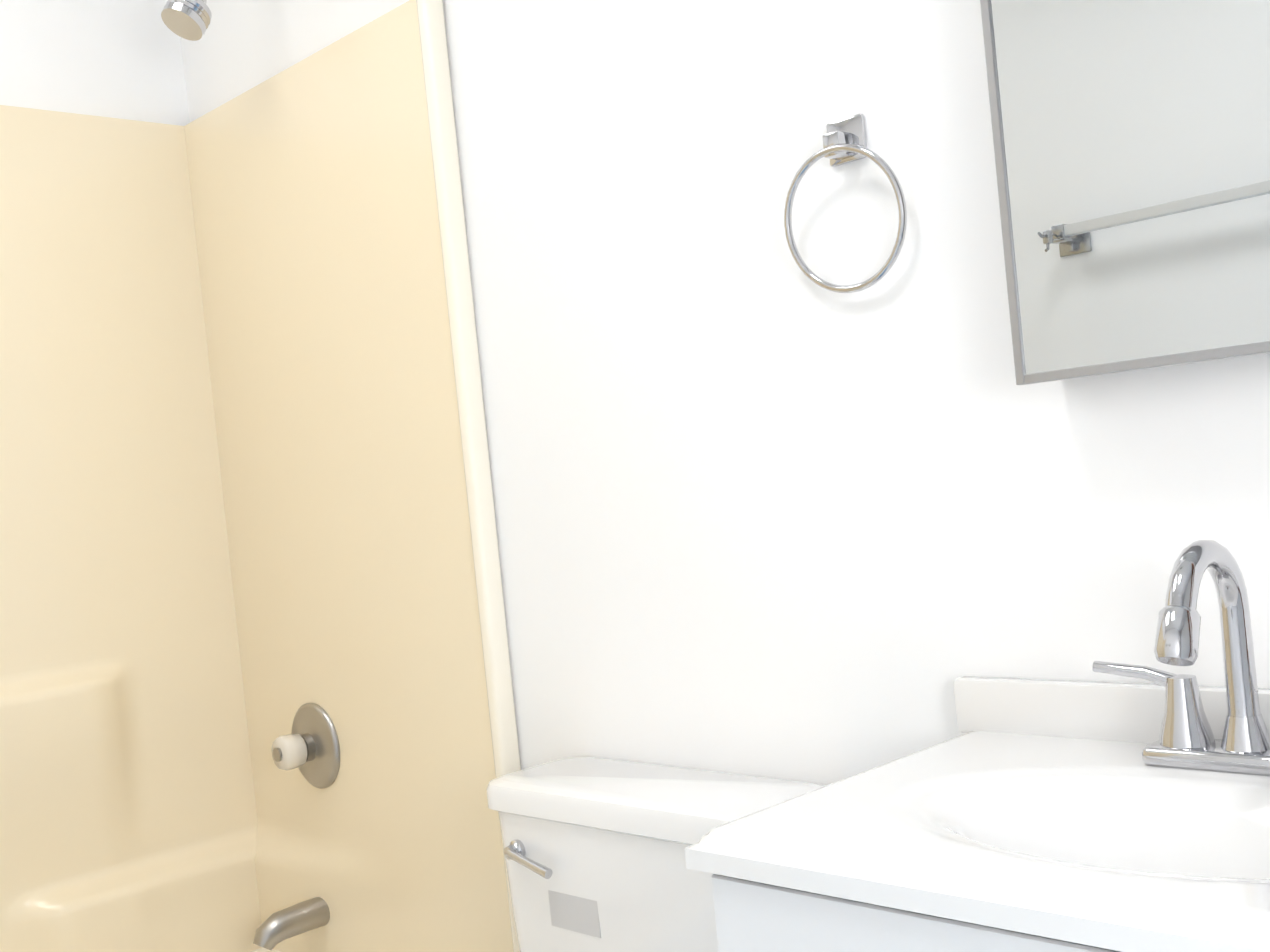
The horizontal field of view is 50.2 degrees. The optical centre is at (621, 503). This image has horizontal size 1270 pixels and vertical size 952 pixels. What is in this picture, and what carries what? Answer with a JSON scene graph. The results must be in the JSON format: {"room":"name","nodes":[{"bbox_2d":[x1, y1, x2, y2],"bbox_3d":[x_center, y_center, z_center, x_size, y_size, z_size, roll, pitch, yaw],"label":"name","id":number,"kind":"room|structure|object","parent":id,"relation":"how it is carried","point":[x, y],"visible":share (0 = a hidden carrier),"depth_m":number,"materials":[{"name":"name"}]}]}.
{"room":"bathroom","nodes":[
{"label":"bathroom","id":0,"kind":"room"},
{"bbox_2d":[0,0,189,125],"bbox_3d":[-1.282,0.005,2.090,1.640,2.460,0.120,-7,2,-44],"label":"wall","id":1,"kind":"structure","parent":0,"point":[121,59],"depth_m":2.40,"materials":[{"name":"white paint"}]},
{"bbox_2d":[181,0,1269,785],"bbox_3d":[0.120,-0.128,1.725,0.120,2.460,2.360,-7,2,-44],"label":"wall","id":2,"kind":"structure","parent":0,"point":[765,506],"depth_m":1.58,"materials":[{"name":"white paint"}]},
{"bbox_2d":[161,0,211,40],"bbox_3d":[-0.647,-0.829,2.191,0.211,0.170,0.070,-7,2,-44],"label":"shower head","id":3,"kind":"object","parent":2,"relation":"attached to","point":[188,19],"visible":1,"depth_m":2.13},
{"bbox_2d":[784,113,906,292],"bbox_3d":[0.241,-0.323,1.463,0.037,0.190,0.158,-7,2,-44],"label":"towel ring","id":4,"kind":"object","parent":2,"relation":"attached to","point":[844,140],"visible":0.98,"depth_m":1.46,"materials":[{"name":"silver metal"}]},
{"bbox_2d":[980,0,1269,384],"bbox_3d":[0.503,-0.452,1.146,0.080,0.656,0.400,-7,2,-44],"label":"mirror","id":5,"kind":"object","parent":2,"relation":"attached to","point":[1131,140],"visible":1,"depth_m":1.18,"materials":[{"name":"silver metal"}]},
{"bbox_3d":[-0.013,1.166,0.752,1.640,0.050,3.675,-7,2,-44],"label":"floor","id":6,"kind":"structure","parent":0,"visible":0},
{"bbox_2d":[0,0,520,951],"bbox_3d":[-0.979,0.278,1.725,1.518,1.871,0.789,-7,2,-44],"label":"shower","id":7,"kind":"object","parent":6,"relation":"on","point":[256,690],"visible":0.98,"depth_m":2.27,"materials":[{"name":"beige plastic"}]},
{"bbox_2d":[486,757,824,951],"bbox_3d":[-0.147,0.751,1.450,0.787,0.774,0.474,-7,2,-44],"label":"toilet","id":8,"kind":"object","parent":6,"relation":"on","point":[594,853],"visible":0.73,"depth_m":1.62,"materials":[{"name":"white ceramic"}]},
{"bbox_2d":[684,540,1269,951],"bbox_3d":[0.452,0.560,1.044,0.461,1.050,0.637,-7,2,-44],"label":"bathroom vanity","id":9,"kind":"object","parent":6,"relation":"on","point":[1031,815],"visible":1,"depth_m":1.10,"materials":[{"name":"white laminate"}]}
]}

